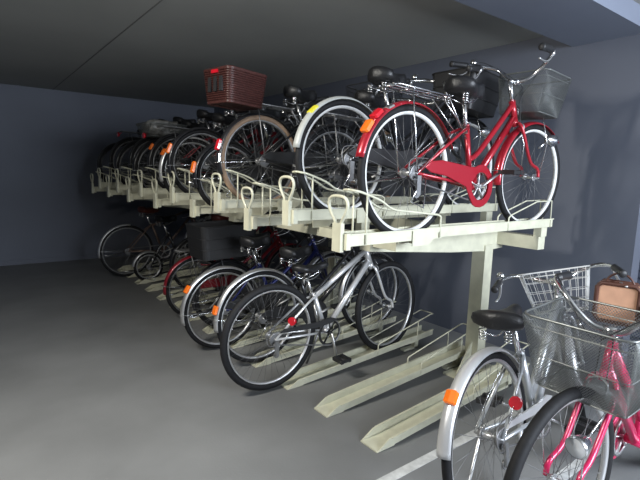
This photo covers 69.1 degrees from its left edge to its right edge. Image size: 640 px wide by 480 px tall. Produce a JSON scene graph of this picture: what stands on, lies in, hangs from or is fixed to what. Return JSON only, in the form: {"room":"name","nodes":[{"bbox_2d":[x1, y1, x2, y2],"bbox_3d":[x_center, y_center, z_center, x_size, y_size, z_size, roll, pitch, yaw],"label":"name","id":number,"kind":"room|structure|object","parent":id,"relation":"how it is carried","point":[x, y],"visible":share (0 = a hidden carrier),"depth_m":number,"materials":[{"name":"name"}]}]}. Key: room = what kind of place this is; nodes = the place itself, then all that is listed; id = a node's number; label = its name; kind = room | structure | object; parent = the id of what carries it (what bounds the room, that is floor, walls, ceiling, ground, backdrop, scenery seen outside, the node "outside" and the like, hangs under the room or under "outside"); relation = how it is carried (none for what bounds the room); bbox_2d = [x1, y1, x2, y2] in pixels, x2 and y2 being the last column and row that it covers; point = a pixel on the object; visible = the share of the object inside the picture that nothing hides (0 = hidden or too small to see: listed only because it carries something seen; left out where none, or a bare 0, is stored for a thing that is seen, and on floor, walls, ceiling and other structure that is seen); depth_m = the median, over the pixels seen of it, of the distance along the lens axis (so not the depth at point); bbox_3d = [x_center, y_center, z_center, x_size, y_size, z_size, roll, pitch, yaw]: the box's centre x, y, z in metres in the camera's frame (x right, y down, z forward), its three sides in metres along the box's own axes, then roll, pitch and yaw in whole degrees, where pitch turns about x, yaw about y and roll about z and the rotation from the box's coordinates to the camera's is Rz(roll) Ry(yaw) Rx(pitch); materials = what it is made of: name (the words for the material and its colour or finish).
{"room":"parking garage","nodes":[
{"label":"parking garage","id":0,"kind":"room"},
{"bbox_2d":[0,84,213,260],"bbox_3d":[-4.396,-0.819,5.975,6.660,2.360,0.120,-5,10,-37],"label":"wall","id":1,"kind":"structure","parent":0,"point":[52,141],"depth_m":6.52,"materials":[{"name":"grey paint"}]},
{"bbox_2d":[0,248,183,265],"bbox_3d":[-4.430,0.330,6.057,6.560,0.060,0.012,-5,10,-37],"label":"baseboard","id":2,"kind":"structure","parent":1,"relation":"attached to","point":[80,257],"depth_m":6.61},
{"bbox_2d":[0,252,639,479],"bbox_3d":[-1.054,1.026,2.477,7.560,0.100,10.100,-5,10,-37],"label":"floor","id":3,"kind":"structure","parent":0,"point":[101,379],"depth_m":2.73,"materials":[{"name":"concrete"}]},
{"bbox_2d":[117,252,188,271],"bbox_3d":[-2.096,0.227,6.494,1.380,0.274,0.134,-5,10,-37],"label":"tray","id":4,"kind":"object","parent":3,"relation":"on","point":[126,267],"visible":0.19,"depth_m":6.22,"materials":[{"name":"beige paint"}]},
{"bbox_2d":[126,262,195,277],"bbox_3d":[-1.855,0.279,6.179,1.380,0.274,0.134,-5,10,-37],"label":"tray","id":5,"kind":"object","parent":3,"relation":"on","point":[191,264],"visible":0.11,"depth_m":5.95,"materials":[{"name":"beige paint"}]},
{"bbox_2d":[96,206,211,275],"bbox_3d":[-2.003,-0.044,6.111,1.679,0.907,0.635,-2,9,-23],"label":"bicycle","id":6,"kind":"object","parent":5,"relation":"on","point":[147,210],"visible":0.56,"depth_m":5.79,"materials":[{"name":"brown paint"}]},
{"bbox_2d":[134,266,206,283],"bbox_3d":[-1.614,0.332,5.864,1.380,0.274,0.134,-5,10,-37],"label":"tray","id":7,"kind":"object","parent":3,"relation":"on","point":[161,276],"visible":0.2,"depth_m":5.70,"materials":[{"name":"beige paint"}]},
{"bbox_2d":[123,210,211,280],"bbox_3d":[-1.718,0.048,5.800,1.331,0.824,0.579,-1,9,-16],"label":"bicycle","id":8,"kind":"object","parent":7,"relation":"on","point":[158,218],"visible":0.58,"depth_m":5.56,"materials":[{"name":"black paint"}]},
{"bbox_2d":[145,257,246,291],"bbox_3d":[-1.373,0.384,5.549,1.380,0.274,0.134,-5,10,-37],"label":"tray","id":9,"kind":"object","parent":3,"relation":"on","point":[154,287],"visible":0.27,"depth_m":5.29,"materials":[{"name":"beige paint"}]},
{"bbox_2d":[156,261,272,299],"bbox_3d":[-1.131,0.437,5.234,1.380,0.274,0.134,-5,10,-37],"label":"tray","id":10,"kind":"object","parent":3,"relation":"on","point":[160,297],"visible":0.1,"depth_m":4.94,"materials":[{"name":"beige paint"}]},
{"bbox_2d":[168,211,300,288],"bbox_3d":[-0.930,0.092,5.388,1.632,0.883,0.586,-2,9,-22],"label":"bicycle","id":11,"kind":"object","parent":10,"relation":"on","point":[214,217],"visible":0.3,"depth_m":5.05,"materials":[{"name":"red paint"}]},
{"bbox_2d":[169,266,291,308],"bbox_3d":[-0.890,0.489,4.920,1.380,0.274,0.134,-5,10,-37],"label":"tray","id":12,"kind":"object","parent":3,"relation":"on","point":[178,305],"visible":0.09,"depth_m":4.71,"materials":[{"name":"beige paint"}]},
{"bbox_2d":[169,292,239,308],"bbox_3d":[-0.892,0.554,4.929,1.380,0.142,0.134,-5,10,-37],"label":"tray","id":13,"kind":"object","parent":12,"relation":"on","point":[178,305],"depth_m":4.68,"materials":[{"name":"beige paint"}]},
{"bbox_2d":[189,274,312,320],"bbox_3d":[-0.649,0.542,4.605,1.380,0.274,0.134,-5,10,-37],"label":"tray","id":14,"kind":"object","parent":3,"relation":"on","point":[287,295],"visible":0.09,"depth_m":4.29,"materials":[{"name":"beige paint"}]},
{"bbox_2d":[161,226,310,316],"bbox_3d":[-0.752,0.232,4.540,1.539,0.888,0.586,-2,9,-21],"label":"bicycle","id":15,"kind":"object","parent":14,"relation":"on","point":[186,260],"visible":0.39,"depth_m":4.29,"materials":[{"name":"red paint"}]},
{"bbox_2d":[271,226,304,265],"bbox_3d":[-0.336,0.050,4.763,0.323,0.568,0.348,-5,10,-37],"label":"basket","id":16,"kind":"object","parent":15,"relation":"on","point":[275,252],"depth_m":4.68,"materials":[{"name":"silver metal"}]},
{"bbox_2d":[202,284,323,333],"bbox_3d":[-0.408,0.594,4.290,1.380,0.274,0.134,-5,10,-37],"label":"tray","id":17,"kind":"object","parent":3,"relation":"on","point":[208,327],"visible":0.11,"depth_m":4.04,"materials":[{"name":"beige paint"}]},
{"bbox_2d":[185,219,342,325],"bbox_3d":[-0.389,0.269,4.225,1.615,0.912,0.591,-6,11,-44],"label":"bicycle","id":18,"kind":"object","parent":17,"relation":"on","point":[216,240],"visible":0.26,"depth_m":3.80,"materials":[{"name":"black paint"}]},
{"bbox_2d":[185,219,255,260],"bbox_3d":[-0.818,-0.009,3.876,0.509,0.270,0.369,-7,12,-36],"label":"basket","id":19,"kind":"object","parent":18,"relation":"on","point":[217,239],"depth_m":3.72,"materials":[{"name":"black plastic"}]},
{"bbox_2d":[230,289,364,348],"bbox_3d":[-0.167,0.647,3.975,1.380,0.274,0.134,-5,10,-37],"label":"tray","id":20,"kind":"object","parent":3,"relation":"on","point":[251,337],"visible":0.34,"depth_m":3.84,"materials":[{"name":"beige paint"}]},
{"bbox_2d":[179,224,356,347],"bbox_3d":[-0.350,0.335,3.841,1.634,0.908,0.586,-2,9,-22],"label":"bicycle","id":21,"kind":"object","parent":20,"relation":"on","point":[246,241],"visible":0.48,"depth_m":3.61,"materials":[{"name":"blue paint"}]},
{"bbox_2d":[332,259,345,268],"bbox_3d":[0.160,0.214,4.064,0.127,0.092,0.071,-5,10,-37],"label":"lamp","id":22,"kind":"object","parent":21,"relation":"attached to","point":[343,264],"depth_m":4.06,"materials":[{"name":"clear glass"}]},
{"bbox_2d":[249,299,395,367],"bbox_3d":[0.074,0.699,3.660,1.380,0.274,0.134,-5,10,-37],"label":"tray","id":23,"kind":"object","parent":3,"relation":"on","point":[347,330],"visible":0.73,"depth_m":3.70,"materials":[{"name":"beige paint"}]},
{"bbox_2d":[211,229,398,362],"bbox_3d":[-0.024,0.385,3.586,1.692,0.888,0.586,-2,9,-22],"label":"bicycle","id":24,"kind":"object","parent":23,"relation":"on","point":[293,254],"visible":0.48,"depth_m":3.34,"materials":[{"name":"black paint"}]},
{"bbox_2d":[135,199,544,377],"bbox_3d":[-0.568,0.157,4.673,1.280,1.020,5.000,-5,10,-37],"label":"frame","id":25,"kind":"object","parent":3,"relation":"on","point":[481,245],"visible":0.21,"depth_m":3.17,"materials":[{"name":"beige paint"}]},
{"bbox_2d":[90,171,127,192],"bbox_3d":[-2.114,-0.753,6.279,1.783,0.302,0.138,-5,10,-37],"label":"tray","id":26,"kind":"object","parent":25,"relation":"on","point":[93,189],"visible":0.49,"depth_m":5.77,"materials":[{"name":"beige paint"}]},
{"bbox_2d":[96,187,115,190],"bbox_3d":[-2.099,-0.662,6.305,1.740,0.116,0.096,-5,10,-37],"label":"tray","id":27,"kind":"object","parent":26,"relation":"on","point":[97,188],"depth_m":5.80,"materials":[{"name":"beige paint"}]},
{"bbox_2d":[96,130,195,182],"bbox_3d":[-2.109,-1.083,6.227,1.634,0.842,0.595,-5,10,-37],"label":"bicycle","id":28,"kind":"object","parent":26,"relation":"on","point":[108,148],"visible":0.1,"depth_m":5.80,"materials":[{"name":"black paint"}]},
{"bbox_2d":[105,173,154,196],"bbox_3d":[-1.632,-0.648,5.649,1.783,0.302,0.138,-5,10,-37],"label":"tray","id":29,"kind":"object","parent":25,"relation":"on","point":[110,192],"visible":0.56,"depth_m":5.14,"materials":[{"name":"beige paint"}]},
{"bbox_2d":[112,190,138,194],"bbox_3d":[-1.617,-0.557,5.675,1.740,0.116,0.096,-5,10,-37],"label":"tray","id":30,"kind":"object","parent":29,"relation":"on","point":[124,192],"depth_m":5.19,"materials":[{"name":"beige paint"}]},
{"bbox_2d":[113,119,236,184],"bbox_3d":[-1.617,-0.990,5.603,1.646,0.860,0.595,-5,10,-37],"label":"bicycle","id":31,"kind":"object","parent":29,"relation":"on","point":[125,148],"visible":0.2,"depth_m":5.19,"materials":[{"name":"black paint"}]},
{"bbox_2d":[97,166,222,188],"bbox_3d":[-1.872,-0.735,5.959,1.783,0.372,0.138,-5,10,-37],"label":"tray","id":32,"kind":"object","parent":25,"relation":"on","point":[100,184],"visible":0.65,"depth_m":5.46,"materials":[{"name":"beige paint"}]},
{"bbox_2d":[104,182,222,186],"bbox_3d":[-1.857,-0.644,5.985,1.740,0.186,0.096,-5,10,-37],"label":"tray","id":33,"kind":"object","parent":32,"relation":"on","point":[112,184],"depth_m":5.50,"materials":[{"name":"beige paint"}]},
{"bbox_2d":[108,118,223,182],"bbox_3d":[-1.833,-1.134,5.922,1.614,0.908,0.595,-5,10,-37],"label":"bicycle","id":34,"kind":"object","parent":32,"relation":"on","point":[128,139],"visible":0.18,"depth_m":5.54,"materials":[{"name":"black paint"}]},
{"bbox_2d":[196,118,223,140],"bbox_3d":[-1.449,-1.308,6.186,0.348,0.619,0.368,-5,10,-37],"label":"basket","id":35,"kind":"object","parent":34,"relation":"on","point":[199,136],"depth_m":6.10,"materials":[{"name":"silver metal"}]},
{"bbox_2d":[114,166,266,192],"bbox_3d":[-1.390,-0.630,5.329,1.783,0.372,0.138,-5,10,-37],"label":"tray","id":36,"kind":"object","parent":25,"relation":"on","point":[119,188],"visible":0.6,"depth_m":4.83,"materials":[{"name":"beige paint"}]},
{"bbox_2d":[128,113,253,185],"bbox_3d":[-1.351,-1.018,5.294,1.594,0.884,0.595,-5,10,-37],"label":"bicycle","id":37,"kind":"object","parent":36,"relation":"on","point":[135,148],"visible":0.16,"depth_m":4.96,"materials":[{"name":"black paint"}]},
{"bbox_2d":[226,113,253,134],"bbox_3d":[-0.970,-1.186,5.558,0.343,0.604,0.358,-5,10,-37],"label":"basket","id":38,"kind":"object","parent":37,"relation":"on","point":[229,115],"depth_m":5.45,"materials":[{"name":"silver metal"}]},
{"bbox_2d":[122,185,266,189],"bbox_3d":[-1.375,-0.539,5.355,1.740,0.186,0.096,-5,10,-37],"label":"tray","id":39,"kind":"object","parent":36,"relation":"on","point":[132,187],"depth_m":4.88,"materials":[{"name":"beige paint"}]},
{"bbox_2d":[125,174,274,201],"bbox_3d":[-1.150,-0.543,5.019,1.783,0.302,0.138,-5,10,-37],"label":"tray","id":40,"kind":"object","parent":25,"relation":"on","point":[130,196],"visible":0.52,"depth_m":4.52,"materials":[{"name":"beige paint"}]},
{"bbox_2d":[132,193,169,198],"bbox_3d":[-1.135,-0.452,5.045,1.740,0.116,0.096,-5,10,-37],"label":"tray","id":41,"kind":"object","parent":40,"relation":"on","point":[134,195],"depth_m":4.58,"materials":[{"name":"beige paint"}]},
{"bbox_2d":[131,113,272,187],"bbox_3d":[-1.160,-0.904,4.951,1.614,0.908,0.595,-5,10,-37],"label":"bicycle","id":42,"kind":"object","parent":40,"relation":"on","point":[184,123],"visible":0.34,"depth_m":4.63,"materials":[{"name":"black paint"}]},
{"bbox_2d":[136,122,186,137],"bbox_3d":[-1.571,-1.080,4.607,0.408,0.127,0.348,-5,10,-37],"label":"basket","id":43,"kind":"object","parent":42,"relation":"on","point":[183,125],"depth_m":4.50,"materials":[{"name":"grey metal"}]},
{"bbox_2d":[142,119,181,137],"bbox_3d":[-1.567,-1.100,4.614,0.350,0.183,0.296,-5,10,-37],"label":"cover","id":44,"kind":"object","parent":42,"relation":"on","point":[151,120],"visible":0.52,"depth_m":4.50,"materials":[{"name":"fabric"}]},
{"bbox_2d":[233,113,269,143],"bbox_3d":[-0.776,-1.078,5.216,0.348,0.619,0.368,-5,10,-37],"label":"basket","id":45,"kind":"object","parent":42,"relation":"on","point":[239,137],"depth_m":5.12,"materials":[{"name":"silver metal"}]},
{"bbox_2d":[137,167,290,196],"bbox_3d":[-0.908,-0.525,4.699,1.783,0.372,0.138,-5,10,-37],"label":"tray","id":46,"kind":"object","parent":25,"relation":"on","point":[142,191],"visible":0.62,"depth_m":4.23,"materials":[{"name":"beige paint"}]},
{"bbox_2d":[146,109,283,187],"bbox_3d":[-0.918,-0.864,4.635,1.574,0.793,0.595,-5,10,-37],"label":"bicycle","id":47,"kind":"object","parent":46,"relation":"on","point":[206,116],"visible":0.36,"depth_m":4.33,"materials":[{"name":"red paint"}]},
{"bbox_2d":[146,188,290,193],"bbox_3d":[-0.893,-0.434,4.725,1.740,0.186,0.096,-5,10,-37],"label":"tray","id":48,"kind":"object","parent":46,"relation":"on","point":[148,190],"depth_m":4.34,"materials":[{"name":"beige paint"}]},
{"bbox_2d":[151,176,323,207],"bbox_3d":[-0.668,-0.438,4.389,1.783,0.302,0.138,-5,10,-37],"label":"tray","id":49,"kind":"object","parent":25,"relation":"on","point":[157,202],"visible":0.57,"depth_m":3.89,"materials":[{"name":"beige paint"}]},
{"bbox_2d":[159,198,213,205],"bbox_3d":[-0.653,-0.347,4.415,1.740,0.116,0.096,-5,10,-37],"label":"tray","id":50,"kind":"object","parent":49,"relation":"on","point":[162,201],"depth_m":3.96,"materials":[{"name":"beige paint"}]},
{"bbox_2d":[157,113,311,192],"bbox_3d":[-0.694,-0.788,4.311,1.594,0.888,0.595,-5,10,-37],"label":"bicycle","id":51,"kind":"object","parent":49,"relation":"on","point":[218,118],"visible":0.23,"depth_m":4.06,"materials":[{"name":"red paint"}]},
{"bbox_2d":[270,114,296,143],"bbox_3d":[-0.310,-0.957,4.576,0.348,0.609,0.368,-5,10,-37],"label":"basket","id":52,"kind":"object","parent":51,"relation":"on","point":[274,133],"depth_m":4.47,"materials":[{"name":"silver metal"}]},
{"bbox_2d":[168,168,349,202],"bbox_3d":[-0.426,-0.420,4.069,1.783,0.372,0.138,-5,10,-37],"label":"tray","id":53,"kind":"object","parent":25,"relation":"on","point":[174,196],"visible":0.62,"depth_m":3.63,"materials":[{"name":"beige paint"}]},
{"bbox_2d":[165,100,328,192],"bbox_3d":[-0.518,-0.787,3.937,1.583,0.864,0.595,-5,10,-37],"label":"bicycle","id":54,"kind":"object","parent":53,"relation":"on","point":[172,148],"visible":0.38,"depth_m":3.68,"materials":[{"name":"black paint"}]},
{"bbox_2d":[285,100,323,142],"bbox_3d":[-0.134,-0.951,4.204,0.343,0.594,0.358,-5,10,-37],"label":"basket","id":55,"kind":"object","parent":54,"relation":"on","point":[310,104],"depth_m":4.08,"materials":[{"name":"metal"}]},
{"bbox_2d":[176,192,349,199],"bbox_3d":[-0.411,-0.329,4.096,1.740,0.186,0.096,-5,10,-37],"label":"tray","id":56,"kind":"object","parent":53,"relation":"on","point":[179,195],"depth_m":3.77,"materials":[{"name":"beige paint"}]},
{"bbox_2d":[190,179,378,216],"bbox_3d":[-0.184,-0.333,3.760,1.780,0.302,0.100,-5,10,-37],"label":"tray","id":57,"kind":"object","parent":25,"relation":"on","point":[195,210],"visible":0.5,"depth_m":3.33,"materials":[{"name":"beige paint"}]},
{"bbox_2d":[188,108,361,205],"bbox_3d":[-0.268,-0.648,3.644,1.553,0.828,0.595,-5,10,-37],"label":"bicycle","id":58,"kind":"object","parent":57,"relation":"on","point":[196,168],"visible":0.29,"depth_m":3.44,"materials":[{"name":"black paint"}]},
{"bbox_2d":[313,109,361,156],"bbox_3d":[0.122,-0.803,3.917,0.348,0.579,0.368,-5,10,-37],"label":"basket","id":59,"kind":"object","parent":58,"relation":"on","point":[317,124],"depth_m":3.83,"materials":[{"name":"silver metal"}]},
{"bbox_2d":[211,169,412,218],"bbox_3d":[0.056,-0.315,3.440,1.783,0.372,0.138,-5,10,-37],"label":"tray","id":60,"kind":"object","parent":25,"relation":"on","point":[220,204],"visible":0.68,"depth_m":3.06,"materials":[{"name":"beige paint"}]},
{"bbox_2d":[203,65,402,198],"bbox_3d":[0.008,-0.707,3.337,1.703,0.907,0.589,-5,10,-37],"label":"bicycle","id":61,"kind":"object","parent":60,"relation":"on","point":[231,87],"visible":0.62,"depth_m":3.00,"materials":[{"name":"black paint"}]},
{"bbox_2d":[203,65,266,110],"bbox_3d":[-0.525,-0.933,2.893,0.278,0.218,0.318,9,11,40],"label":"basket","id":62,"kind":"object","parent":61,"relation":"on","point":[231,87],"depth_m":2.79,"materials":[{"name":"brown plastic"}]},
{"bbox_2d":[345,81,402,147],"bbox_3d":[0.396,-0.884,3.605,0.349,0.614,0.368,-5,10,-37],"label":"basket","id":63,"kind":"object","parent":61,"relation":"on","point":[354,114],"depth_m":3.55,"materials":[{"name":"silver metal"}]},
{"bbox_2d":[385,134,392,142],"bbox_3d":[0.520,-0.786,3.627,0.128,0.088,0.071,-5,10,-37],"label":"lamp","id":64,"kind":"object","parent":61,"relation":"attached to","point":[387,135],"depth_m":3.62,"materials":[{"name":"silver glass"}]},
{"bbox_2d":[241,182,450,230],"bbox_3d":[0.296,-0.228,3.130,1.783,0.302,0.138,-5,10,-37],"label":"tray","id":65,"kind":"object","parent":25,"relation":"on","point":[251,221],"visible":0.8,"depth_m":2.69,"materials":[{"name":"beige paint"}]},
{"bbox_2d":[292,90,462,207],"bbox_3d":[0.498,-0.606,3.221,1.634,0.908,0.595,-5,10,-37],"label":"bicycle","id":66,"kind":"object","parent":65,"relation":"on","point":[369,99],"visible":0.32,"depth_m":2.97,"materials":[{"name":"black paint"}]},
{"bbox_2d":[410,90,453,151],"bbox_3d":[0.874,-0.781,3.480,0.349,0.614,0.368,-5,10,-37],"label":"basket","id":67,"kind":"object","parent":66,"relation":"on","point":[426,102],"depth_m":3.39,"materials":[{"name":"silver metal"}]},
{"bbox_2d":[449,144,458,151],"bbox_3d":[0.982,-0.682,3.490,0.128,0.088,0.071,-5,10,-37],"label":"lamp","id":68,"kind":"object","parent":66,"relation":"attached to","point":[455,146],"depth_m":3.48,"materials":[{"name":"silver glass"}]},
{"bbox_2d":[279,171,497,229],"bbox_3d":[0.538,-0.210,2.810,1.783,0.372,0.138,-5,10,-37],"label":"tray","id":69,"kind":"object","parent":25,"relation":"on","point":[290,215],"visible":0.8,"depth_m":2.50,"materials":[{"name":"beige paint"}]},
{"bbox_2d":[292,65,504,208],"bbox_3d":[0.550,-0.597,2.754,1.691,0.888,0.595,-5,10,-37],"label":"bicycle","id":70,"kind":"object","parent":69,"relation":"on","point":[485,107],"visible":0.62,"depth_m":2.61,"materials":[{"name":"black paint"}]},
{"bbox_2d":[432,68,504,162],"bbox_3d":[0.933,-0.778,3.017,0.409,0.583,0.349,-5,10,-37],"label":"basket","id":71,"kind":"object","parent":70,"relation":"on","point":[485,107],"depth_m":2.92,"materials":[{"name":"black metal"}]},
{"bbox_2d":[472,127,490,139],"bbox_3d":[1.050,-0.695,3.032,0.128,0.088,0.071,-5,10,-37],"label":"lamp","id":72,"kind":"object","parent":70,"relation":"attached to","point":[483,132],"depth_m":3.02,"materials":[{"name":"silver glass"}]},
{"bbox_2d":[328,188,553,252],"bbox_3d":[0.778,-0.123,2.500,1.783,0.302,0.138,-5,10,-37],"label":"tray","id":73,"kind":"object","parent":25,"relation":"on","point":[342,240],"visible":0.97,"depth_m":2.21,"materials":[{"name":"beige paint"}]},
{"bbox_2d":[353,43,571,231],"bbox_3d":[0.838,-0.532,2.488,1.707,0.991,0.591,-5,10,-37],"label":"bicycle","id":74,"kind":"object","parent":73,"relation":"on","point":[467,177],"visible":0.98,"depth_m":2.39,"materials":[{"name":"red paint"}]},
{"bbox_2d":[499,68,571,120],"bbox_3d":[1.244,-0.837,2.717,0.272,0.255,0.330,-5,10,-37],"label":"basket","id":75,"kind":"object","parent":74,"relation":"on","point":[527,115],"depth_m":2.65,"materials":[{"name":"grey metal"}]},
{"bbox_2d":[538,135,557,148],"bbox_3d":[1.349,-0.580,2.751,0.127,0.088,0.071,-5,10,-37],"label":"lamp","id":76,"kind":"object","parent":74,"relation":"attached to","point":[551,140],"depth_m":2.74,"materials":[{"name":"silver glass"}]},
{"bbox_2d":[281,310,433,389],"bbox_3d":[0.315,0.752,3.345,1.380,0.274,0.134,-5,10,-37],"label":"tray","id":77,"kind":"object","parent":3,"relation":"on","point":[322,368],"visible":0.79,"depth_m":3.33,"materials":[{"name":"beige paint"}]},
{"bbox_2d":[220,250,414,390],"bbox_3d":[0.064,0.425,3.204,1.606,0.922,0.614,-2,9,-23],"label":"bicycle","id":78,"kind":"object","parent":77,"relation":"on","point":[323,325],"visible":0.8,"depth_m":3.00,"materials":[{"name":"silver metal"}]},
{"bbox_2d":[314,323,466,417],"bbox_3d":[0.556,0.804,3.030,1.380,0.274,0.134,-5,10,-37],"label":"tray","id":79,"kind":"object","parent":3,"relation":"on","point":[335,403],"visible":0.85,"depth_m":2.99,"materials":[{"name":"beige paint"}]},
{"bbox_2d":[361,341,529,452],"bbox_3d":[0.797,0.857,2.716,1.380,0.274,0.134,-5,10,-37],"label":"tray","id":80,"kind":"object","parent":3,"relation":"on","point":[386,434],"visible":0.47,"depth_m":2.56,"materials":[{"name":"beige paint"}]},
{"bbox_2d":[377,402,527,479],"bbox_3d":[0.783,1.033,2.445,1.450,0.002,0.050,-5,10,-37],"label":"floor marking","id":81,"kind":"object","parent":3,"relation":"on","point":[400,472],"depth_m":2.24,"materials":[{"name":"white paint"}]},
{"bbox_2d":[436,263,627,479],"bbox_3d":[1.072,0.601,2.205,0.583,0.973,1.708,6,9,29],"label":"bicycle","id":82,"kind":"object","parent":3,"relation":"on","point":[508,319],"visible":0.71,"depth_m":1.94,"materials":[{"name":"grey paint"}]},
{"bbox_2d":[518,265,589,355],"bbox_3d":[1.278,0.405,2.585,0.406,0.617,0.414,-5,10,-37],"label":"basket","id":83,"kind":"object","parent":82,"relation":"on","point":[586,268],"depth_m":2.44,"materials":[{"name":"silver metal"}]},
{"bbox_2d":[571,318,585,332],"bbox_3d":[1.446,0.480,2.600,0.072,0.086,0.080,6,9,27],"label":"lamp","id":84,"kind":"object","parent":82,"relation":"attached to","point":[583,322],"depth_m":2.57,"materials":[{"name":"silver glass"}]},
{"bbox_2d":[592,273,639,326],"bbox_3d":[1.391,0.270,2.171,0.190,0.245,0.084,8,10,37],"label":"handbag","id":85,"kind":"object","parent":82,"relation":"hanging from","point":[609,291],"visible":0.78,"depth_m":2.15,"materials":[{"name":"beige leather"}]},
{"bbox_2d":[503,271,639,479],"bbox_3d":[1.260,0.624,1.859,1.749,1.007,0.591,-5,11,-37],"label":"bicycle","id":86,"kind":"object","parent":3,"relation":"on","point":[614,435],"visible":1,"depth_m":1.60,"materials":[{"name":"red paint"}]},
{"bbox_2d":[565,434,591,459],"bbox_3d":[0.834,0.645,1.476,0.118,0.071,0.071,-5,10,-37],"label":"lamp","id":87,"kind":"object","parent":86,"relation":"attached to","point":[579,446],"depth_m":1.44,"materials":[{"name":"silver glass"}]},
{"bbox_2d":[556,444,601,479],"bbox_3d":[1.172,1.082,2.183,1.150,0.002,0.050,-5,10,-37],"label":"floor marking","id":88,"kind":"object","parent":3,"relation":"on","point":[565,475],"depth_m":2.19,"materials":[{"name":"white paint"}]},
{"bbox_2d":[0,0,639,107],"bbox_3d":[-0.983,-1.417,2.123,7.560,0.120,10.100,-5,10,-37],"label":"ceiling","id":89,"kind":"structure","parent":0,"point":[164,56],"depth_m":3.61,"materials":[{"name":"concrete"}]},
{"bbox_2d":[52,0,162,89],"bbox_3d":[-2.491,-1.615,3.616,1.478,0.004,5.680,-5,10,-37],"label":"trim","id":90,"kind":"structure","parent":89,"relation":"attached to","point":[160,0],"depth_m":3.65,"materials":[{"name":"grey"}]},
{"bbox_2d":[214,34,639,384],"bbox_3d":[0.157,-0.608,5.427,0.120,2.360,6.285,-5,10,-37],"label":"wall","id":91,"kind":"structure","parent":0,"point":[596,203],"depth_m":3.33,"materials":[{"name":"grey paint"}]},
{"bbox_2d":[454,0,639,46],"bbox_3d":[-0.755,-1.134,1.017,6.560,0.110,0.460,-5,10,-37],"label":"beam","id":92,"kind":"structure","parent":91,"relation":"attached to","point":[572,23],"depth_m":2.61,"materials":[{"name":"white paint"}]},
{"bbox_2d":[626,263,639,384],"bbox_3d":[3.246,0.040,1.561,0.075,2.360,3.735,-5,10,-37],"label":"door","id":93,"kind":"structure","parent":91,"relation":"in","point":[638,278],"depth_m":3.10,"materials":[{"name":"grey"}]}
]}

